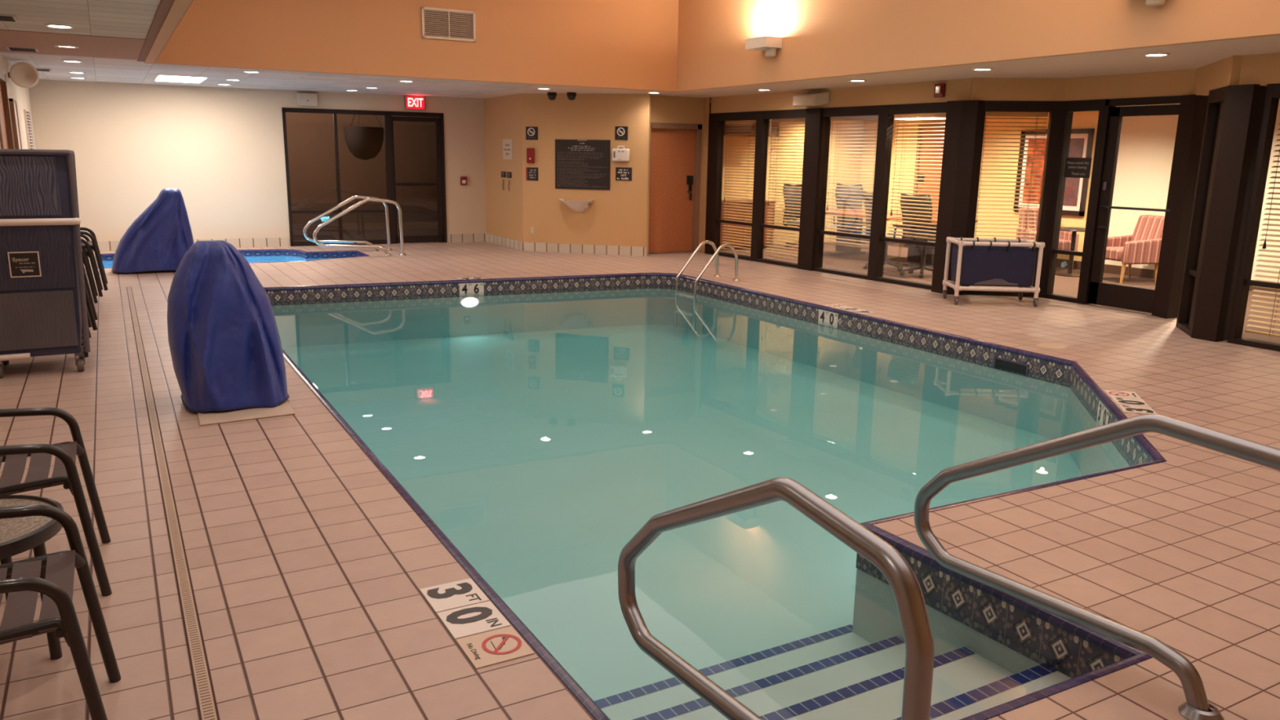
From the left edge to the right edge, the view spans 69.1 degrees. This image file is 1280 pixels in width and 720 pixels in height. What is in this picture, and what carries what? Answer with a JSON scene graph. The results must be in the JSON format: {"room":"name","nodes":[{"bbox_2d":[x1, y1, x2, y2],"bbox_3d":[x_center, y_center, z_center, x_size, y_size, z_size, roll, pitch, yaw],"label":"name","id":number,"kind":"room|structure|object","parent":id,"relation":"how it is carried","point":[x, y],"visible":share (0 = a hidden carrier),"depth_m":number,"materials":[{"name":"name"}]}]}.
{"room":"indoor swimming pool","nodes":[
{"label":"indoor swimming pool","id":0,"kind":"room"},
{"bbox_2d":[0,53,35,149],"bbox_3d":[-4.712,-1.148,6.346,0.120,2.570,18.250,-6,14,-29],"label":"wall","id":1,"kind":"structure","parent":0,"point":[21,95],"depth_m":11.92,"materials":[{"name":"beige paint"}]},
{"bbox_2d":[0,71,14,149],"bbox_3d":[-6.726,-1.847,9.873,0.140,2.360,1.390,-6,14,-29],"label":"door","id":2,"kind":"structure","parent":1,"relation":"in","point":[6,140],"depth_m":10.19,"materials":[{"name":"brown wood"}]},
{"bbox_2d":[8,98,22,149],"bbox_3d":[-7.244,-2.606,10.818,0.040,0.820,0.480,-6,14,-29],"label":"wall panel","id":3,"kind":"object","parent":1,"relation":"attached to","point":[13,106],"visible":0.59,"depth_m":10.62,"materials":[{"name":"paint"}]},
{"bbox_2d":[8,62,39,88],"bbox_3d":[-7.203,-3.323,10.873,0.315,0.290,0.210,-6,14,-29],"label":"speaker","id":4,"kind":"object","parent":1,"relation":"attached to","point":[23,74],"visible":1,"depth_m":10.82},
{"bbox_2d":[23,109,34,149],"bbox_3d":[-8.351,-2.955,12.748,0.045,0.900,0.500,-6,14,-29],"label":"panel","id":5,"kind":"object","parent":1,"relation":"attached to","point":[26,113],"visible":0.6,"depth_m":12.53,"materials":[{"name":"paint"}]},
{"bbox_2d":[0,29,145,59],"bbox_3d":[-5.649,-3.102,9.154,1.310,0.026,2.300,-6,14,-29],"label":"ceiling","id":6,"kind":"structure","parent":1,"relation":"attached to","point":[90,46],"depth_m":8.97,"materials":[{"name":"paint"}]},
{"bbox_2d":[144,0,192,62],"bbox_3d":[-2.401,-2.849,4.942,0.100,1.470,13.060,-6,14,-29],"label":"wall","id":7,"kind":"structure","parent":0,"point":[178,8],"depth_m":7.48,"materials":[{"name":"orange paint"}]},
{"bbox_2d":[137,0,193,62],"bbox_3d":[-2.437,-2.155,5.074,0.180,0.042,13.050,-6,14,-29],"label":"trim","id":8,"kind":"structure","parent":7,"relation":"attached to","point":[164,6],"depth_m":7.51,"materials":[{"name":"paint"}]},
{"bbox_2d":[28,79,486,246],"bbox_3d":[-6.002,-3.204,15.636,6.973,2.570,0.120,-5,14,-25],"label":"wall","id":9,"kind":"structure","parent":0,"point":[222,148],"depth_m":15.01,"materials":[{"name":"beige paint"}]},
{"bbox_2d":[93,237,289,251],"bbox_3d":[-7.555,-1.874,15.096,3.505,0.150,0.022,-5,14,-25],"label":"baseboard","id":10,"kind":"structure","parent":9,"relation":"attached to","point":[268,242],"depth_m":15.55,"materials":[{"name":"tile"}]},
{"bbox_2d":[296,93,318,106],"bbox_3d":[-5.535,-4.335,15.483,0.320,0.200,0.100,-5,14,-25],"label":"emergency light","id":11,"kind":"object","parent":9,"relation":"attached to","point":[303,99],"visible":1,"depth_m":15.45,"materials":[{"name":"white plastic"}]},
{"bbox_2d":[281,107,396,246],"bbox_3d":[-5.161,-3.137,16.049,1.780,2.290,0.120,-5,14,-25],"label":"window","id":12,"kind":"structure","parent":9,"relation":"in","point":[387,114],"depth_m":16.05,"materials":[{"name":"brown metal"}]},
{"bbox_2d":[404,95,426,110],"bbox_3d":[-3.934,-4.498,16.269,0.370,0.235,0.056,-5,14,-25],"label":"exit sign","id":13,"kind":"object","parent":9,"relation":"attached to","point":[411,102],"visible":1,"depth_m":16.25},
{"bbox_2d":[391,111,447,243],"bbox_3d":[-3.939,-3.239,16.610,0.917,2.290,0.162,-5,14,-25],"label":"door","id":14,"kind":"structure","parent":9,"relation":"in","point":[438,118],"depth_m":16.66,"materials":[{"name":"brown metal"}]},
{"bbox_2d":[448,233,486,242],"bbox_3d":[-3.189,-2.256,17.185,0.731,0.150,0.022,-5,14,-25],"label":"baseboard","id":15,"kind":"structure","parent":9,"relation":"attached to","point":[463,237],"depth_m":17.17,"materials":[{"name":"tile"}]},
{"bbox_2d":[146,0,678,92],"bbox_3d":[-2.540,-4.421,12.113,7.063,1.470,0.100,-6,14,-27],"label":"wall","id":16,"kind":"structure","parent":0,"point":[615,44],"depth_m":12.14,"materials":[{"name":"orange paint"}]},
{"bbox_2d":[421,6,475,41],"bbox_3d":[-2.482,-4.358,12.087,0.710,0.380,0.022,-6,14,-27],"label":"air vent","id":17,"kind":"object","parent":16,"relation":"in","point":[443,24],"visible":1,"depth_m":12.08,"materials":[{"name":"metal"}]},
{"bbox_2d":[484,93,523,250],"bbox_3d":[-2.345,-3.290,16.315,0.120,2.570,1.860,-6,14,-28],"label":"wall","id":18,"kind":"structure","parent":0,"point":[503,119],"depth_m":16.24,"materials":[{"name":"beige paint"}]},
{"bbox_2d":[485,233,523,250],"bbox_3d":[-2.419,-2.103,16.545,0.022,0.150,1.860,-6,14,-28],"label":"baseboard","id":19,"kind":"structure","parent":18,"relation":"attached to","point":[504,242],"depth_m":16.48,"materials":[{"name":"tile"}]},
{"bbox_2d":[521,93,651,256],"bbox_3d":[-0.898,-3.042,15.294,2.150,2.570,0.120,4,13,14],"label":"wall","id":20,"kind":"structure","parent":0,"point":[615,216],"depth_m":15.21,"materials":[{"name":"beige paint"}]},
{"bbox_2d":[559,199,593,212],"bbox_3d":[-1.073,-2.524,15.231,0.580,0.200,0.290,4,13,14],"label":"basin","id":21,"kind":"object","parent":20,"relation":"attached to","point":[577,206],"visible":1,"depth_m":15.18,"materials":[{"name":"white ceramic"}]},
{"bbox_2d":[555,139,610,190],"bbox_3d":[-0.942,-3.191,15.197,0.940,0.794,0.021,4,13,14],"label":"board","id":22,"kind":"object","parent":20,"relation":"attached to","point":[580,164],"visible":1,"depth_m":15.19,"materials":[{"name":"metal"}]},
{"bbox_2d":[557,151,606,186],"bbox_3d":[-0.952,-3.116,15.213,0.843,0.553,0.001,4,13,14],"label":"print","id":23,"kind":"object","parent":22,"relation":"attached to","point":[575,169],"depth_m":15.21},
{"bbox_2d":[523,242,646,256],"bbox_3d":[-0.933,-1.848,15.495,2.150,0.150,0.022,4,13,14],"label":"baseboard","id":24,"kind":"structure","parent":20,"relation":"attached to","point":[527,246],"depth_m":15.48,"materials":[{"name":"tile"}]},
{"bbox_2d":[612,145,629,161],"bbox_3d":[-0.307,-3.322,14.968,0.280,0.247,0.091,4,13,14],"label":"box","id":25,"kind":"object","parent":20,"relation":"attached to","point":[618,154],"visible":1,"depth_m":14.93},
{"bbox_2d":[0,241,1279,719],"bbox_3d":[0.013,-0.405,9.333,10.900,0.001,18.400,-6,14,-29],"label":"floor","id":26,"kind":"structure","parent":0,"point":[308,568],"depth_m":4.06,"materials":[{"name":"tile"}]},
{"bbox_2d":[0,494,63,659],"bbox_3d":[-2.074,0.730,2.899,0.524,0.466,0.524,-6,14,-29],"label":"round table","id":27,"kind":"object","parent":26,"relation":"on","point":[18,535],"visible":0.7,"depth_m":2.89,"materials":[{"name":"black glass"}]},
{"bbox_2d":[0,148,90,377],"bbox_3d":[-4.362,-0.707,6.683,0.663,1.577,0.687,-6,14,-29],"label":"cart","id":28,"kind":"object","parent":26,"relation":"on","point":[43,311],"visible":1,"depth_m":6.48,"materials":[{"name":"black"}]},
{"bbox_2d":[0,407,111,596],"bbox_3d":[-2.340,0.389,3.388,0.643,0.919,0.637,-6,14,-29],"label":"patio chair","id":29,"kind":"object","parent":26,"relation":"on","point":[64,473],"visible":1,"depth_m":3.38,"materials":[{"name":"black metal"}]},
{"bbox_2d":[0,504,121,719],"bbox_3d":[-1.741,0.617,2.391,0.643,0.919,0.637,-6,14,-29],"label":"patio chair","id":30,"kind":"object","parent":26,"relation":"on","point":[58,614],"visible":1,"depth_m":2.42,"materials":[{"name":"black metal"}]},
{"bbox_2d":[111,187,194,274],"bbox_3d":[-6.457,-1.722,12.314,1.038,1.080,0.656,-6,14,-29],"label":"lift","id":31,"kind":"object","parent":26,"relation":"on","point":[157,240],"visible":0.91,"depth_m":12.18,"materials":[{"name":"fabric"}]},
{"bbox_2d":[126,286,220,719],"bbox_3d":[-3.260,0.228,6.175,0.052,0.004,11.200,-6,14,-29],"label":"drain","id":32,"kind":"object","parent":26,"relation":"on","point":[207,708],"visible":1,"depth_m":3.65,"materials":[{"name":"plastic"}]},
{"bbox_2d":[167,240,295,426],"bbox_3d":[-2.612,-0.226,5.900,0.710,1.030,0.959,-6,14,-29],"label":"lift","id":33,"kind":"object","parent":26,"relation":"on","point":[224,340],"visible":1,"depth_m":5.74,"materials":[{"name":"blue fabric"}]},
{"bbox_2d":[94,248,369,268],"bbox_3d":[-6.179,-1.220,14.311,3.764,0.756,2.094,-6,14,-29],"label":"basin","id":34,"kind":"object","parent":26,"relation":"in","point":[260,252],"visible":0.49,"depth_m":15.18,"materials":[{"name":"paint"}]},
{"bbox_2d":[102,255,341,267],"bbox_3d":[-6.186,-0.851,14.392,3.694,1.300,2.023,-6,14,-29],"label":"water","id":35,"kind":"object","parent":34,"relation":"in","point":[107,264],"visible":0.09,"depth_m":14.81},
{"bbox_2d":[302,195,392,251],"bbox_3d":[-4.728,-2.202,15.071,1.409,0.920,0.108,-6,14,-29],"label":"handrail","id":36,"kind":"object","parent":26,"relation":"on","point":[353,197],"visible":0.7,"depth_m":15.04,"materials":[{"name":"metal"}]},
{"bbox_2d":[312,197,406,256],"bbox_3d":[-4.331,-2.045,14.383,1.409,0.920,0.108,-6,14,-29],"label":"handrail","id":37,"kind":"object","parent":26,"relation":"on","point":[314,234],"visible":1,"depth_m":14.37,"materials":[{"name":"metal"}]},
{"bbox_2d":[419,577,534,669],"bbox_3d":[-0.585,0.910,3.266,0.200,0.005,0.622,-6,14,-29],"label":"depth marker","id":38,"kind":"object","parent":26,"relation":"on","point":[486,649],"depth_m":3.23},
{"bbox_2d":[673,240,740,333],"bbox_3d":[0.898,-0.998,12.474,0.740,1.164,0.558,-6,14,-29],"label":"pool ladder","id":39,"kind":"object","parent":26,"relation":"attached to","point":[693,315],"visible":1,"depth_m":12.37,"materials":[{"name":"metal"}]},
{"bbox_2d":[263,272,1166,719],"bbox_3d":[0.164,0.342,8.020,5.784,0.906,10.232,-6,14,-29],"label":"swimming pool","id":40,"kind":"object","parent":26,"relation":"in","point":[535,428],"visible":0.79,"depth_m":7.12,"materials":[{"name":"paint"}]},
{"bbox_2d":[459,282,484,296],"bbox_3d":[-2.180,-0.915,12.047,0.320,0.172,0.005,-5,14,-24],"label":"plate","id":41,"kind":"object","parent":40,"relation":"attached to","point":[476,288],"visible":1,"depth_m":12.05,"materials":[{"name":"white tile"}]},
{"bbox_2d":[817,309,838,328],"bbox_3d":[2.080,-0.458,10.291,0.005,0.172,0.320,-6,14,-29],"label":"plate","id":42,"kind":"object","parent":40,"relation":"attached to","point":[828,318],"visible":1,"depth_m":10.29,"materials":[{"name":"white tile"}]},
{"bbox_2d":[992,356,1029,376],"bbox_3d":[3.274,0.057,8.214,0.009,0.105,0.370,-6,14,-29],"label":"skimmer mouth","id":43,"kind":"object","parent":40,"relation":"attached to","point":[998,362],"visible":1,"depth_m":8.21,"materials":[{"name":"black plastic"}]},
{"bbox_2d":[1096,400,1109,426],"bbox_3d":[3.227,0.395,6.486,0.005,0.172,0.320,4,13,14],"label":"plate","id":44,"kind":"object","parent":40,"relation":"attached to","point":[1103,415],"visible":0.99,"depth_m":6.50,"materials":[{"name":"white tile"}]},
{"bbox_2d":[617,477,934,719],"bbox_3d":[0.278,0.674,2.485,0.120,0.850,1.365,-6,14,-29],"label":"pool handrail","id":45,"kind":"object","parent":26,"relation":"on","point":[902,580],"visible":1,"depth_m":2.24,"materials":[{"name":"silver metal"}]},
{"bbox_2d":[797,107,831,271],"bbox_3d":[2.538,-2.472,13.568,0.210,2.310,0.310,-7,15,-32],"label":"column","id":46,"kind":"structure","parent":26,"relation":"on","point":[813,121],"depth_m":13.49,"materials":[{"name":"brown metal"}]},
{"bbox_2d":[931,100,986,294],"bbox_3d":[3.879,-1.962,11.344,0.260,2.310,0.370,-6,14,-29],"label":"column","id":47,"kind":"structure","parent":26,"relation":"on","point":[965,119],"depth_m":11.21,"materials":[{"name":"brown metal"}]},
{"bbox_2d":[942,236,1044,306],"bbox_3d":[4.078,-1.034,10.790,0.948,0.738,0.589,2,12,3],"label":"hamper","id":48,"kind":"object","parent":26,"relation":"on","point":[988,262],"visible":1,"depth_m":10.57,"materials":[{"name":"white plastic"}]},
{"bbox_2d":[914,413,1279,719],"bbox_3d":[1.481,0.563,3.027,0.120,0.879,1.530,-6,14,-29],"label":"pool handrail","id":49,"kind":"object","parent":26,"relation":"on","point":[1197,706],"visible":1,"depth_m":2.99,"materials":[{"name":"silver metal"}]},
{"bbox_2d":[1104,390,1158,414],"bbox_3d":[3.381,0.287,6.420,0.200,0.005,0.622,4,13,14],"label":"depth marker","id":50,"kind":"object","parent":26,"relation":"on","point":[1126,408],"depth_m":6.40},
{"bbox_2d":[1151,94,1208,318],"bbox_3d":[5.674,-1.598,9.821,0.209,2.310,0.220,-6,14,-29],"label":"column","id":51,"kind":"structure","parent":26,"relation":"on","point":[1193,108],"depth_m":9.75,"materials":[{"name":"brown metal"}]},
{"bbox_2d":[1081,95,1181,313],"bbox_3d":[5.475,-1.685,10.204,0.169,2.310,1.060,-6,14,-29],"label":"door","id":52,"kind":"structure","parent":51,"relation":"attached to","point":[1095,291],"depth_m":10.47,"materials":[{"name":"brown metal"}]},
{"bbox_2d":[1188,84,1266,342],"bbox_3d":[5.400,-1.351,8.671,0.300,2.310,0.438,-6,14,-29],"label":"column","id":53,"kind":"structure","parent":26,"relation":"on","point":[1243,107],"depth_m":8.50,"materials":[{"name":"brown metal"}]},
{"bbox_3d":[-4.977,-0.589,7.645,0.643,0.919,0.637,-6,14,-29],"label":"patio chair","id":54,"kind":"object","parent":26,"relation":"on","visible":0},
{"bbox_2d":[86,306,92,337],"bbox_3d":[-4.932,-0.654,7.656,0.643,0.919,0.637,-6,14,-29],"label":"patio chair","id":55,"kind":"object","parent":54,"relation":"on","point":[88,317],"visible":0.02,"depth_m":8.10,"materials":[{"name":"black metal"}]},
{"bbox_2d":[82,262,97,330],"bbox_3d":[-4.888,-0.719,7.667,0.643,0.919,0.637,-6,14,-29],"label":"patio chair","id":56,"kind":"object","parent":55,"relation":"on","point":[90,304],"visible":0.02,"depth_m":7.67,"materials":[{"name":"black metal"}]},
{"bbox_3d":[-5.923,-0.981,9.363,0.643,0.919,0.637,-6,14,-29],"label":"patio chair","id":57,"kind":"object","parent":26,"relation":"on","visible":0},
{"bbox_2d":[81,248,97,303],"bbox_3d":[-5.878,-1.046,9.374,0.643,0.919,0.637,-6,14,-29],"label":"patio chair","id":58,"kind":"object","parent":57,"relation":"on","point":[86,261],"visible":0.12,"depth_m":9.34,"materials":[{"name":"black metal"}]},
{"bbox_2d":[80,234,102,297],"bbox_3d":[-5.834,-1.111,9.385,0.643,0.919,0.637,-6,14,-29],"label":"patio chair","id":59,"kind":"object","parent":58,"relation":"on","point":[88,251],"visible":0.25,"depth_m":9.35,"materials":[{"name":"black metal"}]},
{"bbox_2d":[80,226,107,290],"bbox_3d":[-5.789,-1.176,9.396,0.643,0.919,0.637,-6,14,-29],"label":"patio chair","id":60,"kind":"object","parent":59,"relation":"on","point":[93,243],"visible":0.36,"depth_m":9.36,"materials":[{"name":"black metal"}]},
{"bbox_2d":[0,0,1279,99],"bbox_3d":[0.075,-2.954,8.844,11.200,0.050,18.500,-6,14,-29],"label":"ceiling","id":61,"kind":"structure","parent":0,"point":[131,19],"depth_m":10.69,"materials":[{"name":"paint"}]},
{"bbox_2d":[153,74,208,83],"bbox_3d":[-6.545,-4.003,13.245,0.640,0.024,1.240,-6,14,-29],"label":"fluorescent panel","id":62,"kind":"object","parent":61,"relation":"attached to","point":[159,77],"visible":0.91,"depth_m":13.10,"materials":[{"name":"white plastic"}]},
{"bbox_2d":[645,93,649,247],"bbox_3d":[0.074,-2.986,15.113,0.020,2.570,0.284,-3,13,-19],"label":"wall","id":63,"kind":"structure","parent":0,"point":[648,94],"depth_m":14.96,"materials":[{"name":"beige paint"}]},
{"bbox_2d":[650,94,704,252],"bbox_3d":[0.530,-3.082,15.587,1.200,2.570,0.120,-6,14,-29],"label":"wall door","id":64,"kind":"structure","parent":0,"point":[664,108],"depth_m":15.36,"materials":[{"name":"beige paint"}]},
{"bbox_2d":[648,122,702,253],"bbox_3d":[0.529,-2.868,15.618,1.070,2.140,0.150,-6,14,-29],"label":"door","id":65,"kind":"structure","parent":64,"relation":"attached to","point":[675,157],"depth_m":15.65,"materials":[{"name":"paint"}]},
{"bbox_2d":[699,97,710,253],"bbox_3d":[1.085,-3.110,15.758,0.020,2.570,0.244,-3,13,-19],"label":"wall","id":66,"kind":"structure","parent":0,"point":[706,113],"depth_m":15.70,"materials":[{"name":"beige paint"}]},
{"bbox_2d":[721,115,863,244],"bbox_3d":[2.544,-3.422,17.462,4.300,2.500,0.100,-6,14,-29],"label":"wall","id":67,"kind":"structure","parent":0,"point":[725,139],"depth_m":17.49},
{"bbox_2d":[711,78,971,113],"bbox_3d":[2.603,-3.709,13.237,0.120,0.270,5.177,-7,15,-32],"label":"wall","id":68,"kind":"structure","parent":0,"point":[920,92],"depth_m":12.57,"materials":[{"name":"beige paint"}]},
{"bbox_2d":[704,108,805,268],"bbox_3d":[1.815,-2.727,14.673,0.122,2.310,2.400,-7,15,-32],"label":"window","id":69,"kind":"structure","parent":68,"relation":"in","point":[716,121],"depth_m":14.75,"materials":[{"name":"brown metal"}]},
{"bbox_2d":[721,120,755,253],"bbox_3d":[1.655,-2.808,15.103,0.086,2.100,0.960,-7,15,-32],"label":"blind","id":70,"kind":"object","parent":69,"relation":"attached to","point":[741,122],"visible":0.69,"depth_m":15.19,"materials":[{"name":"brown metal"}]},
{"bbox_2d":[764,118,805,260],"bbox_3d":[2.264,-2.592,14.164,0.086,2.100,0.980,-7,15,-32],"label":"blind","id":71,"kind":"object","parent":69,"relation":"attached to","point":[785,120],"visible":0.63,"depth_m":14.26,"materials":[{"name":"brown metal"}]},
{"bbox_2d":[792,91,830,106],"bbox_3d":[2.425,-3.704,13.207,0.207,0.202,0.546,-7,15,-32],"label":"loudspeaker","id":72,"kind":"object","parent":68,"relation":"attached to","point":[820,98],"visible":1,"depth_m":13.07,"materials":[{"name":"white plastic"}]},
{"bbox_2d":[813,102,946,289],"bbox_3d":[3.241,-2.220,12.473,0.122,2.310,2.360,-7,15,-32],"label":"window","id":73,"kind":"structure","parent":68,"relation":"in","point":[886,113],"depth_m":12.50,"materials":[{"name":"brown metal"}]},
{"bbox_2d":[822,115,878,248],"bbox_3d":[2.990,-2.486,13.014,0.086,1.790,1.050,-7,15,-32],"label":"blind","id":74,"kind":"object","parent":73,"relation":"attached to","point":[875,117],"visible":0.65,"depth_m":13.07,"materials":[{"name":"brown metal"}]},
{"bbox_2d":[887,112,946,239],"bbox_3d":[3.652,-2.359,11.970,0.086,1.570,1.075,-7,15,-32],"label":"blind","id":75,"kind":"object","parent":73,"relation":"attached to","point":[943,114],"visible":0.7,"depth_m":12.08,"materials":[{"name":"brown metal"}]},
{"bbox_2d":[676,0,1279,92],"bbox_3d":[3.758,-3.470,8.263,0.100,1.470,12.900,-6,14,-29],"label":"wall","id":76,"kind":"structure","parent":0,"point":[821,38],"depth_m":9.70,"materials":[{"name":"orange paint"}]},
{"bbox_2d":[745,35,782,57],"bbox_3d":[1.559,-3.946,11.746,0.260,0.225,0.420,-6,14,-29],"label":"wall sconce","id":77,"kind":"object","parent":76,"relation":"attached to","point":[769,44],"visible":1,"depth_m":11.63,"materials":[{"name":"white ceramic"}]},
{"bbox_2d":[720,242,1279,343],"bbox_3d":[6.338,-0.715,11.325,4.300,0.044,15.500,-6,14,-29],"label":"floor","id":78,"kind":"structure","parent":0,"point":[1064,286],"depth_m":13.35,"materials":[{"name":"tile"}]},
{"bbox_2d":[720,200,776,250],"bbox_3d":[1.686,-2.431,16.710,1.440,0.850,0.600,-6,14,-29],"label":"credenza","id":79,"kind":"object","parent":78,"relation":"on","point":[722,207],"visible":0.27,"depth_m":16.47,"materials":[{"name":"brown wood"}]},
{"bbox_2d":[782,183,801,249],"bbox_3d":[2.916,-2.605,16.853,0.690,1.169,0.686,-3,13,-19],"label":"office chair","id":80,"kind":"object","parent":78,"relation":"on","point":[784,184],"visible":0.33,"depth_m":17.01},
{"bbox_2d":[832,183,866,246],"bbox_3d":[3.917,-2.669,17.226,0.690,1.169,0.686,0,12,-5],"label":"office chair","id":81,"kind":"object","parent":78,"relation":"on","point":[860,185],"visible":0.28,"depth_m":17.40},
{"bbox_2d":[862,191,902,271],"bbox_3d":[3.619,-1.908,13.726,0.686,1.169,0.690,-4,13,-20],"label":"office chair","id":82,"kind":"object","parent":78,"relation":"on","point":[898,265],"visible":0.36,"depth_m":13.67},
{"bbox_2d":[825,208,977,266],"bbox_3d":[3.996,-2.010,15.209,1.400,0.745,2.940,-6,14,-29],"label":"conference table","id":83,"kind":"object","parent":78,"relation":"on","point":[913,255],"visible":0.24,"depth_m":15.59,"materials":[{"name":"brown wood"}]},
{"bbox_2d":[899,193,935,278],"bbox_3d":[3.991,-1.761,13.082,0.686,1.169,0.690,-8,15,-34],"label":"office chair","id":84,"kind":"object","parent":78,"relation":"on","point":[922,265],"visible":0.55,"depth_m":12.88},
{"bbox_2d":[1015,208,1079,271],"bbox_3d":[6.240,-1.863,14.340,0.660,0.909,0.793,-1,13,-9],"label":"armchair","id":85,"kind":"object","parent":78,"relation":"on","point":[1064,240],"visible":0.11,"depth_m":14.29,"materials":[{"name":"pink fabric"}]},
{"bbox_2d":[1054,226,1085,276],"bbox_3d":[6.287,-1.571,13.537,0.620,0.680,0.620,-6,14,-29],"label":"side table","id":86,"kind":"object","parent":78,"relation":"on","point":[1073,229],"visible":0.74,"depth_m":13.50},
{"bbox_2d":[1105,214,1164,284],"bbox_3d":[6.874,-1.556,12.986,0.793,0.909,0.660,-2,13,-13],"label":"armchair","id":87,"kind":"object","parent":78,"relation":"on","point":[1144,246],"visible":0.64,"depth_m":12.77,"materials":[{"name":"pink fabric"}]},
{"bbox_2d":[1105,246,1124,261],"bbox_3d":[6.764,-1.481,12.976,0.570,0.160,0.480,-2,13,-13],"label":"seat cushion","id":88,"kind":"object","parent":87,"relation":"on","point":[1113,253],"depth_m":12.80,"materials":[{"name":"pink fabric"}]},
{"bbox_2d":[969,77,1066,101],"bbox_3d":[4.460,-3.180,10.969,1.071,0.270,0.120,3,13,10],"label":"wall","id":89,"kind":"structure","parent":0,"point":[1007,89],"depth_m":10.91,"materials":[{"name":"beige paint"}]},
{"bbox_2d":[967,100,1063,297],"bbox_3d":[4.451,-1.927,11.229,1.060,2.310,0.122,3,13,10],"label":"window","id":90,"kind":"structure","parent":89,"relation":"in","point":[1055,108],"depth_m":11.03,"materials":[{"name":"brown metal"}]},
{"bbox_2d":[973,111,1048,240],"bbox_3d":[4.429,-1.950,11.330,0.810,2.070,0.086,3,13,10],"label":"blind","id":91,"kind":"object","parent":90,"relation":"attached to","point":[1037,114],"visible":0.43,"depth_m":11.26,"materials":[{"name":"brown metal"}]},
{"bbox_2d":[859,98,1279,282],"bbox_3d":[8.135,-2.126,11.981,0.120,2.500,15.400,-6,14,-29],"label":"wall","id":92,"kind":"structure","parent":0,"point":[1147,143],"depth_m":13.72,"materials":[{"name":"paint"}]},
{"bbox_2d":[912,122,945,215],"bbox_3d":[5.285,-3.088,16.689,0.130,2.270,1.010,-6,14,-29],"label":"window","id":93,"kind":"structure","parent":92,"relation":"in","point":[919,125],"depth_m":16.75,"materials":[{"name":"white glass"}]},
{"bbox_2d":[1013,128,1094,216],"bbox_3d":[6.485,-2.962,14.639,0.040,1.300,1.280,-6,14,-29],"label":"framed picture","id":94,"kind":"object","parent":92,"relation":"attached to","point":[1081,144],"visible":0.52,"depth_m":14.46},
{"bbox_2d":[1022,137,1084,206],"bbox_3d":[6.488,-2.962,14.641,0.003,1.020,1.000,-6,14,-29],"label":"print","id":95,"kind":"object","parent":94,"relation":"attached to","point":[1073,189],"depth_m":14.73},
{"bbox_2d":[861,239,1279,292],"bbox_3d":[8.057,-0.965,12.201,0.015,0.126,15.200,-6,14,-29],"label":"baseboard","id":96,"kind":"structure","parent":92,"relation":"attached to","point":[1109,268],"depth_m":13.82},
{"bbox_2d":[1064,68,1196,101],"bbox_3d":[5.385,-2.995,10.194,0.120,0.270,1.600,-6,14,-29],"label":"wall","id":97,"kind":"structure","parent":0,"point":[1171,82],"depth_m":10.12,"materials":[{"name":"beige paint"}]},
{"bbox_2d":[1042,99,1106,303],"bbox_3d":[5.101,-1.844,10.899,0.122,2.310,0.550,-6,14,-29],"label":"window","id":98,"kind":"structure","parent":97,"relation":"in","point":[1069,107],"depth_m":10.92,"materials":[{"name":"brown metal"}]},
{"bbox_2d":[1063,157,1092,177],"bbox_3d":[5.094,-2.238,10.829,0.010,0.230,0.330,-6,14,-29],"label":"door sign","id":99,"kind":"object","parent":98,"relation":"attached to","point":[1075,167],"visible":1,"depth_m":10.82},
{"bbox_2d":[1192,55,1243,95],"bbox_3d":[5.563,-2.719,8.945,0.120,0.270,1.286,5,13,17],"label":"wall","id":100,"kind":"structure","parent":0,"point":[1226,72],"depth_m":8.76,"materials":[{"name":"beige paint"}]},
{"bbox_2d":[1175,86,1226,336],"bbox_3d":[5.434,-1.404,8.917,0.122,2.310,0.580,5,13,17],"label":"window","id":101,"kind":"structure","parent":100,"relation":"in","point":[1215,96],"depth_m":9.10,"materials":[{"name":"brown metal"}]},
{"bbox_2d":[1238,52,1279,86],"bbox_3d":[6.878,-2.024,5.875,0.120,0.270,6.020,-6,14,-29],"label":"wall","id":102,"kind":"structure","parent":0,"point":[1263,69],"depth_m":8.20,"materials":[{"name":"beige paint"}]},
{"bbox_2d":[1226,83,1279,351],"bbox_3d":[6.926,-0.741,6.008,0.122,2.310,5.700,-6,14,-29],"label":"window","id":103,"kind":"structure","parent":102,"relation":"in","point":[1272,98],"depth_m":8.37,"materials":[{"name":"brown metal"}]},
{"bbox_2d":[1244,118,1279,337],"bbox_3d":[6.020,-1.133,7.773,0.086,2.090,1.530,-6,14,-29],"label":"blind","id":104,"kind":"object","parent":103,"relation":"attached to","point":[1264,245],"visible":0.98,"depth_m":8.42,"materials":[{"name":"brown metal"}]},
{"bbox_3d":[6.390,-3.200,10.786,4.280,0.050,15.500,-6,14,-29],"label":"ceiling","id":105,"kind":"structure","parent":0,"visible":0},
{"bbox_2d":[709,102,779,136],"bbox_3d":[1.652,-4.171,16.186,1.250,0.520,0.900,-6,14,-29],"label":"window blind","id":106,"kind":"structure","parent":105,"relation":"attached to","point":[770,134],"depth_m":15.83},
{"label":"outside","id":107,"kind":"structure","parent":0,"visible":0},
{"bbox_2d":[293,227,438,241],"bbox_3d":[-6.157,-2.571,18.930,10.000,0.040,4.800,-6,14,-29],"label":"ground","id":108,"kind":"structure","parent":107,"point":[359,234],"depth_m":18.69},
{"bbox_2d":[285,111,438,231],"bbox_3d":[-6.473,-4.300,19.176,10.000,3.220,0.200,-6,14,-29],"label":"wall","id":109,"kind":"structure","parent":108,"relation":"on","point":[310,136],"depth_m":19.47,"materials":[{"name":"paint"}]},
{"bbox_3d":[-5.265,-5.529,17.591,1.400,0.100,0.600,-6,14,-29],"label":"beam","id":110,"kind":"structure","parent":0,"visible":0},
{"bbox_2d":[343,114,383,159],"bbox_3d":[-5.288,-4.669,17.774,0.740,1.660,0.740,-6,14,-29],"label":"hanging planter","id":111,"kind":"object","parent":110,"relation":"hanging from","point":[365,143],"visible":0.88,"depth_m":17.62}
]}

